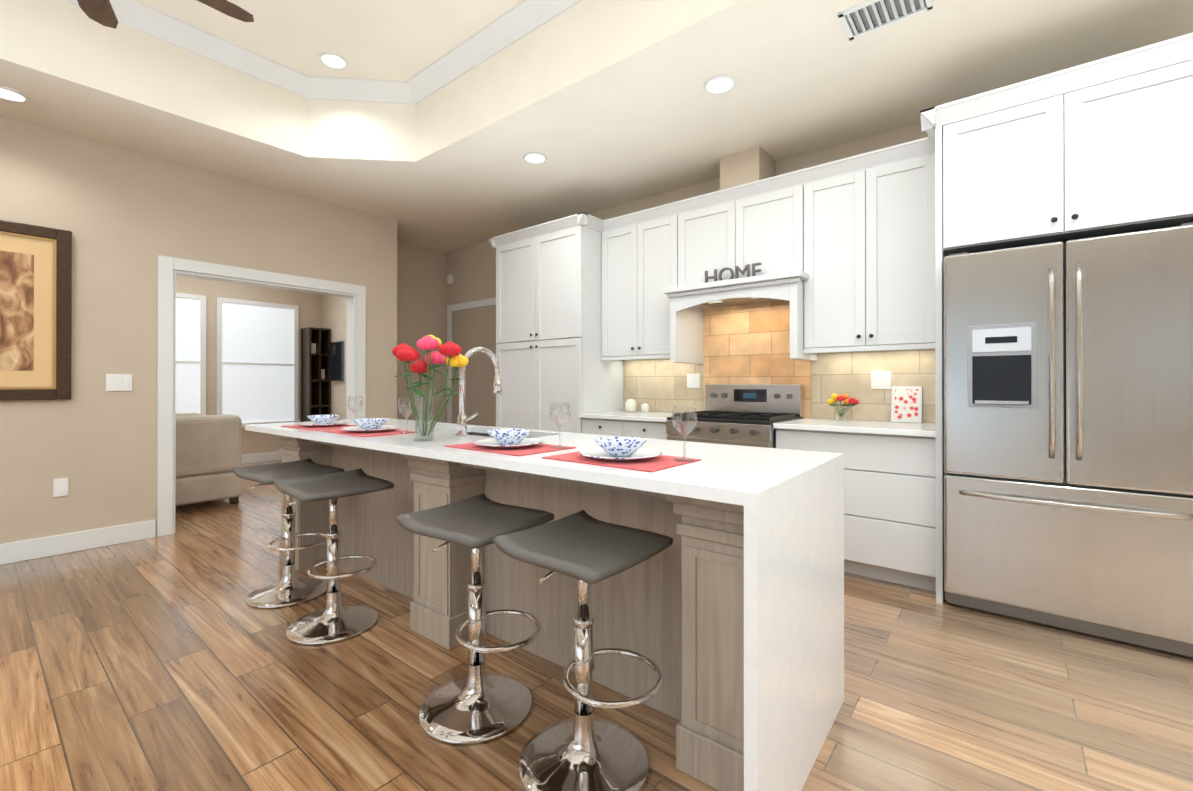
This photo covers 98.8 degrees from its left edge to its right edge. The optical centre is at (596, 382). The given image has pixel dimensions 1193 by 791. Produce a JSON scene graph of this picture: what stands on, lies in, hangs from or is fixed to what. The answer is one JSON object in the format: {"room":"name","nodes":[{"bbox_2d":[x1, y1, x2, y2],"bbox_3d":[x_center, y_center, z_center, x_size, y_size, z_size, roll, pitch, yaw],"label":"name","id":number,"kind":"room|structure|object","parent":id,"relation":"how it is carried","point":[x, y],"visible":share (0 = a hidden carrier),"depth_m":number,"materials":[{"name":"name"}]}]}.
{"room":"kitchen","nodes":[
{"label":"kitchen","id":0,"kind":"room"},
{"bbox_2d":[0,116,396,543],"bbox_3d":[-4.124,-0.266,2.865,0.150,2.820,6.360,0,0,39],"label":"wall","id":1,"kind":"structure","parent":0,"point":[126,217],"depth_m":3.66,"materials":[{"name":"beige paint"}]},
{"bbox_2d":[0,220,71,400],"bbox_3d":[-3.791,-0.451,3.123,0.035,1.130,0.820,0,0,39],"label":"picture frame","id":2,"kind":"object","parent":1,"relation":"attached to","point":[35,308],"visible":1,"depth_m":3.32,"materials":[{"name":"brown wood"}]},
{"bbox_2d":[53,478,68,496],"bbox_3d":[-3.571,0.700,3.412,0.008,0.120,0.070,0,0,39],"label":"electrical outlet plate","id":3,"kind":"object","parent":1,"relation":"attached to","point":[60,486],"visible":1,"depth_m":3.41,"materials":[{"name":"white plastic"}]},
{"bbox_2d":[0,520,155,564],"bbox_3d":[-4.652,1.077,2.074,0.024,0.130,4.410,0,0,39],"label":"baseboard","id":4,"kind":"structure","parent":1,"relation":"attached to","point":[23,550],"depth_m":3.45,"materials":[{"name":"white wood"}]},
{"bbox_2d":[106,374,131,390],"bbox_3d":[-3.391,0.001,3.635,0.009,0.120,0.140,0,0,39],"label":"switch plate","id":5,"kind":"object","parent":1,"relation":"attached to","point":[118,382],"visible":1,"depth_m":3.63,"materials":[{"name":"white plastic"}]},
{"bbox_2d":[157,255,365,536],"bbox_3d":[-2.828,0.103,4.459,0.190,2.090,1.570,0,0,39],"label":"trim","id":6,"kind":"structure","parent":1,"relation":"attached to","point":[169,268],"depth_m":3.89,"materials":[{"name":"white wood"}]},
{"bbox_2d":[176,276,321,454],"bbox_3d":[-5.841,-0.258,6.349,0.150,2.820,4.900,0,0,39],"label":"wall","id":7,"kind":"structure","parent":0,"point":[310,315],"depth_m":7.28,"materials":[{"name":"beige paint"}]},
{"bbox_2d":[176,293,205,414],"bbox_3d":[-5.583,-0.267,6.494,0.060,1.800,1.070,0,0,39],"label":"living room window","id":8,"kind":"structure","parent":7,"relation":"in","point":[190,353],"depth_m":6.78,"materials":[{"name":"white glass"}]},
{"bbox_2d":[216,297,300,426],"bbox_3d":[-4.858,-0.265,7.386,0.060,1.800,1.070,0,0,39],"label":"living room window","id":9,"kind":"structure","parent":7,"relation":"in","point":[257,362],"depth_m":7.38,"materials":[{"name":"white glass"}]},
{"bbox_2d":[241,451,281,463],"bbox_3d":[-5.767,1.087,6.298,0.024,0.130,4.580,0,0,39],"label":"baseboard","id":10,"kind":"structure","parent":7,"relation":"attached to","point":[269,456],"depth_m":7.40,"materials":[{"name":"white wood"}]},
{"bbox_2d":[344,241,446,422],"bbox_3d":[-2.154,-0.259,5.955,0.690,2.820,1.220,0,0,39],"label":"wall","id":11,"kind":"structure","parent":0,"point":[421,292],"depth_m":6.25,"materials":[{"name":"beige paint"}]},
{"bbox_2d":[0,460,1192,790],"bbox_3d":[-2.355,1.172,2.113,10.900,0.060,7.730,0,0,39],"label":"floor","id":12,"kind":"structure","parent":0,"point":[174,662],"depth_m":1.88,"materials":[{"name":"brown wood"}]},
{"bbox_2d":[175,413,241,505],"bbox_3d":[-4.441,0.717,4.287,0.940,0.860,2.270,0,0,39],"label":"sofa","id":13,"kind":"object","parent":12,"relation":"on","point":[208,453],"visible":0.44,"depth_m":4.66,"materials":[{"name":"beige fabric"}]},
{"bbox_2d":[232,458,343,608],"bbox_3d":[-1.643,0.795,2.756,0.444,0.693,0.403,0,0,33],"label":"stool","id":14,"kind":"object","parent":12,"relation":"on","point":[289,589],"visible":0.9,"depth_m":2.74,"materials":[{"name":"silver metal"}]},
{"bbox_2d":[301,327,330,421],"bbox_3d":[-4.311,0.166,7.855,0.316,1.980,0.310,0,0,39],"label":"cubby shelf","id":15,"kind":"object","parent":12,"relation":"on","point":[315,376],"visible":0.77,"depth_m":7.80,"materials":[{"name":"brown wood"}]},
{"bbox_2d":[273,468,393,644],"bbox_3d":[-1.217,0.794,2.393,0.444,0.693,0.420,0,0,39],"label":"stool","id":16,"kind":"object","parent":12,"relation":"on","point":[335,620],"visible":1,"depth_m":2.38,"materials":[{"name":"silver metal"}]},
{"bbox_2d":[395,494,553,744],"bbox_3d":[-0.398,0.792,1.784,0.444,0.693,0.403,0,0,32],"label":"stool","id":17,"kind":"object","parent":12,"relation":"on","point":[477,704],"visible":0.96,"depth_m":1.76,"materials":[{"name":"silver metal"}]},
{"bbox_2d":[245,347,843,790],"bbox_3d":[-0.630,0.483,2.483,3.190,1.319,0.850,0,0,38],"label":"kitchen island","id":18,"kind":"object","parent":12,"relation":"on","point":[725,611],"visible":0.83,"depth_m":1.74,"materials":[{"name":"white stone"}]},
{"bbox_2d":[282,424,357,430],"bbox_3d":[-1.587,0.257,2.980,0.440,0.003,0.300,0,0,39],"label":"placemat","id":19,"kind":"object","parent":18,"relation":"on","point":[343,425],"depth_m":2.89,"materials":[{"name":"red fabric"}]},
{"bbox_2d":[297,421,349,426],"bbox_3d":[-1.587,0.245,2.980,0.275,0.020,0.275,0,0,33],"label":"plate","id":20,"kind":"object","parent":19,"relation":"on","point":[311,424],"depth_m":2.91,"materials":[{"name":"white ceramic"}]},
{"bbox_2d":[307,415,340,423],"bbox_3d":[-1.587,0.220,2.980,0.175,0.052,0.175,0,0,-6],"label":"bowl","id":21,"kind":"object","parent":20,"relation":"on","point":[317,419],"depth_m":2.93,"materials":[{"name":"white ceramic"}]},
{"bbox_2d":[319,427,418,436],"bbox_3d":[-1.170,0.256,2.653,0.440,0.003,0.300,0,0,39],"label":"placemat","id":22,"kind":"object","parent":18,"relation":"on","point":[394,431],"depth_m":2.59,"materials":[{"name":"red fabric"}]},
{"bbox_2d":[327,425,398,432],"bbox_3d":[-1.170,0.244,2.653,0.275,0.020,0.275,0,0,33],"label":"plate","id":23,"kind":"object","parent":22,"relation":"on","point":[385,427],"depth_m":2.62,"materials":[{"name":"white ceramic"}]},
{"bbox_2d":[353,418,388,429],"bbox_3d":[-1.170,0.219,2.653,0.175,0.052,0.175,0,0,-6],"label":"bowl","id":24,"kind":"object","parent":23,"relation":"on","point":[371,423],"depth_m":2.61,"materials":[{"name":"white ceramic"}]},
{"bbox_2d":[392,335,468,441],"bbox_3d":[-0.754,0.020,2.258,0.363,0.472,0.289,0,0,39],"label":"flowers","id":25,"kind":"object","parent":18,"relation":"on","point":[455,358],"visible":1,"depth_m":2.23,"materials":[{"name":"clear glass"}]},
{"bbox_2d":[455,347,502,437],"bbox_3d":[-0.539,0.041,2.490,0.147,0.434,0.272,0,0,38],"label":"faucet","id":26,"kind":"object","parent":18,"relation":"on","point":[462,418],"depth_m":2.43,"materials":[{"name":"silver metal"}]},
{"bbox_2d":[445,442,575,455],"bbox_3d":[-0.344,0.254,2.021,0.440,0.003,0.300,0,0,39],"label":"placemat","id":27,"kind":"object","parent":18,"relation":"on","point":[538,448],"depth_m":1.94,"materials":[{"name":"red fabric"}]},
{"bbox_2d":[474,438,543,448],"bbox_3d":[-0.344,0.242,2.021,0.275,0.020,0.275,0,0,33],"label":"plate","id":28,"kind":"object","parent":27,"relation":"on","point":[526,442],"depth_m":2.01,"materials":[{"name":"white ceramic"}]},
{"bbox_2d":[487,429,531,444],"bbox_3d":[-0.344,0.217,2.021,0.175,0.052,0.175,0,0,-6],"label":"bowl","id":29,"kind":"object","parent":28,"relation":"on","point":[502,436],"depth_m":1.98,"materials":[{"name":"white ceramic"}]},
{"bbox_2d":[347,396,696,461],"bbox_3d":[-0.549,0.165,2.291,2.182,0.175,0.142,0,0,39],"label":"wine glasses","id":30,"kind":"object","parent":18,"relation":"on","point":[675,427],"visible":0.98,"depth_m":1.95,"materials":[{"name":"clear glass"}]},
{"bbox_2d":[542,451,701,471],"bbox_3d":[0.080,0.254,1.702,0.440,0.003,0.300,0,0,39],"label":"placemat","id":31,"kind":"object","parent":18,"relation":"on","point":[657,463],"depth_m":1.63,"materials":[{"name":"red fabric"}]},
{"bbox_2d":[579,448,661,460],"bbox_3d":[0.080,0.241,1.702,0.275,0.020,0.275,0,0,33],"label":"plate","id":32,"kind":"object","parent":31,"relation":"on","point":[638,454],"depth_m":1.70,"materials":[{"name":"white ceramic"}]},
{"bbox_2d":[594,437,646,456],"bbox_3d":[0.080,0.216,1.702,0.175,0.052,0.175,0,0,-6],"label":"bowl","id":33,"kind":"object","parent":32,"relation":"on","point":[620,446],"depth_m":1.66,"materials":[{"name":"white ceramic"}]},
{"bbox_2d":[492,213,627,432],"bbox_3d":[-0.363,-0.129,4.883,1.100,2.556,0.616,0,0,39],"label":"tall cabinet","id":34,"kind":"object","parent":12,"relation":"on","point":[548,274],"depth_m":4.56,"materials":[{"name":"white wood"}]},
{"bbox_2d":[492,510,672,790],"bbox_3d":[-0.017,0.792,1.515,0.444,0.693,0.410,0,0,39],"label":"stool","id":35,"kind":"object","parent":12,"relation":"on","point":[583,749],"visible":1,"depth_m":1.50,"materials":[{"name":"silver metal"}]},
{"bbox_2d":[580,417,667,439],"bbox_3d":[0.400,0.721,4.260,0.861,0.853,0.616,0,0,39],"label":"base cabinet","id":36,"kind":"object","parent":12,"relation":"on","point":[588,425],"depth_m":4.00,"materials":[{"name":"white wood"}]},
{"bbox_2d":[576,409,672,424],"bbox_3d":[0.389,0.279,4.248,0.865,0.032,0.651,0,0,39],"label":"countertop","id":37,"kind":"structure","parent":36,"relation":"on","point":[621,414],"depth_m":4.09,"materials":[{"name":"white stone"}]},
{"bbox_2d":[625,399,635,411],"bbox_3d":[0.302,0.203,4.511,0.096,0.118,0.095,0,0,39],"label":"jar","id":38,"kind":"object","parent":37,"relation":"on","point":[630,405],"depth_m":4.48,"materials":[{"name":"ceramic"}]},
{"bbox_2d":[641,404,648,412],"bbox_3d":[0.421,0.223,4.453,0.069,0.078,0.069,0,0,27],"label":"jar","id":39,"kind":"object","parent":37,"relation":"on","point":[644,407],"depth_m":4.42,"materials":[{"name":"ceramic"}]},
{"bbox_2d":[666,384,803,447],"bbox_3d":[0.988,0.580,3.690,0.760,1.132,0.724,0,0,39],"label":"range","id":40,"kind":"object","parent":12,"relation":"on","point":[742,414],"visible":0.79,"depth_m":3.68,"materials":[{"name":"silver metal"}]},
{"bbox_2d":[776,429,944,600],"bbox_3d":[1.668,0.719,3.229,0.864,0.853,0.616,0,0,39],"label":"base cabinet","id":41,"kind":"object","parent":12,"relation":"on","point":[894,486],"depth_m":2.86,"materials":[{"name":"white wood"}]},
{"bbox_2d":[773,417,943,436],"bbox_3d":[1.657,0.276,3.217,0.868,0.032,0.651,0,0,39],"label":"countertop","id":42,"kind":"structure","parent":41,"relation":"on","point":[822,424],"depth_m":3.07,"materials":[{"name":"white stone"}]},
{"bbox_2d":[827,394,858,421],"bbox_3d":[1.627,0.167,3.383,0.194,0.185,0.135,0,0,39],"label":"pot","id":43,"kind":"object","parent":42,"relation":"on","point":[835,398],"visible":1,"depth_m":3.37,"materials":[{"name":"clear glass"}]},
{"bbox_2d":[891,386,921,422],"bbox_3d":[2.005,0.142,3.308,0.170,0.234,0.044,0,0,39],"label":"framed picture","id":44,"kind":"object","parent":42,"relation":"on","point":[906,403],"visible":1,"depth_m":3.30},
{"bbox_2d":[944,222,1192,657],"bbox_3d":[2.317,0.247,2.559,0.910,1.792,0.808,0,0,39],"label":"refrigerator","id":45,"kind":"object","parent":12,"relation":"on","point":[1068,434],"visible":1,"depth_m":2.28,"materials":[{"name":"silver metal"}]},
{"bbox_2d":[0,0,1192,251],"bbox_3d":[-2.355,-1.953,2.121,10.900,0.550,7.730,0,0,39],"label":"ceiling","id":46,"kind":"structure","parent":0,"point":[600,104],"depth_m":3.17,"materials":[{"name":"paint"}]},
{"bbox_2d":[0,85,28,102],"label":"recessed light","id":47,"kind":"object","parent":46,"relation":"in","point":[6,93],"depth_m":2.97,"materials":[{"name":"white"}]},
{"bbox_2d":[77,0,253,28],"bbox_3d":[-2.114,-1.970,2.105,1.275,0.514,1.231,0,0,39],"label":"ceiling fan","id":48,"kind":"object","parent":46,"relation":"hanging from","point":[101,12],"visible":1,"depth_m":2.51,"materials":[{"name":"brown metal"}]},
{"bbox_2d":[65,0,581,103],"bbox_3d":[-1.341,-2.175,0.634,5.250,0.115,5.000,0,0,39],"label":"crown molding","id":49,"kind":"structure","parent":46,"relation":"attached to","point":[522,19],"depth_m":3.38,"materials":[{"name":"white wood"}]},
{"bbox_2d":[319,52,347,68],"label":"recessed light","id":50,"kind":"object","parent":46,"relation":"in","point":[333,60],"depth_m":3.52,"materials":[{"name":"white"}]},
{"bbox_2d":[523,152,546,163],"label":"recessed light","id":51,"kind":"object","parent":46,"relation":"in","point":[531,157],"depth_m":3.78,"materials":[{"name":"white"}]},
{"bbox_2d":[704,75,735,93],"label":"recessed light","id":52,"kind":"object","parent":46,"relation":"in","point":[719,84],"depth_m":2.86,"materials":[{"name":"white"}]},
{"bbox_2d":[838,0,932,40],"bbox_3d":[1.298,-1.671,2.301,0.340,0.012,0.220,0,0,39],"label":"ceiling vent","id":53,"kind":"object","parent":46,"relation":"in","point":[864,18],"visible":0.96,"depth_m":2.32,"materials":[{"name":"silver metal"}]},
{"bbox_2d":[322,94,1063,422],"bbox_3d":[-0.010,-0.261,4.882,10.750,2.820,0.480,0,0,39],"label":"wall","id":54,"kind":"structure","parent":0,"point":[471,269],"depth_m":4.57,"materials":[{"name":"beige paint"}]},
{"bbox_2d":[330,341,344,380],"bbox_3d":[-3.641,-0.315,7.470,0.950,0.580,0.077,0,0,39],"label":"tv","id":55,"kind":"object","parent":54,"relation":"attached to","point":[337,361],"visible":0.5,"depth_m":7.58,"materials":[{"name":"black plastic"}]},
{"bbox_2d":[447,275,452,283],"bbox_3d":[-1.855,-1.302,6.476,0.080,0.110,0.032,0,0,39],"label":"sensor","id":56,"kind":"object","parent":54,"relation":"attached to","point":[449,279],"visible":1,"depth_m":6.46,"materials":[{"name":"white plastic"}]},
{"bbox_2d":[447,298,496,426],"bbox_3d":[-1.257,0.087,5.994,1.650,2.130,0.020,0,0,39],"label":"door","id":57,"kind":"structure","parent":54,"relation":"attached to","point":[471,325],"depth_m":6.16,"materials":[{"name":"paint"}]},
{"bbox_2d":[600,201,707,360],"bbox_3d":[0.473,-0.816,4.378,0.831,1.185,0.348,0,0,39],"label":"upper cabinet","id":58,"kind":"object","parent":54,"relation":"attached to","point":[646,313],"depth_m":4.22,"materials":[{"name":"white wood"}]},
{"bbox_2d":[684,185,763,296],"bbox_3d":[0.956,-1.064,3.986,0.542,0.690,0.348,0,0,39],"label":"upper cabinet","id":59,"kind":"object","parent":54,"relation":"attached to","point":[713,222],"depth_m":3.80,"materials":[{"name":"white wood"}]},
{"bbox_2d":[744,173,791,288],"bbox_3d":[1.280,-1.065,3.722,0.542,0.690,0.348,0,0,39],"label":"upper cabinet","id":60,"kind":"object","parent":54,"relation":"attached to","point":[768,201],"depth_m":3.55,"materials":[{"name":"white wood"}]},
{"bbox_2d":[622,297,948,423],"bbox_3d":[1.198,-0.177,3.948,2.497,0.874,0.096,0,0,39],"label":"backsplash","id":61,"kind":"structure","parent":54,"relation":"attached to","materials":[{"name":"tile"}]},
{"bbox_2d":[792,133,943,352],"bbox_3d":[1.757,-0.818,3.334,0.814,1.185,0.348,0,0,39],"label":"upper cabinet","id":62,"kind":"object","parent":54,"relation":"attached to","point":[822,283],"depth_m":3.16,"materials":[{"name":"white wood"}]},
{"bbox_2d":[940,33,1192,256],"bbox_3d":[2.364,-1.050,2.617,0.926,0.726,0.696,0,0,39],"label":"upper cabinet","id":63,"kind":"object","parent":54,"relation":"attached to","point":[1025,163],"depth_m":2.33,"materials":[{"name":"white wood"}]}
]}

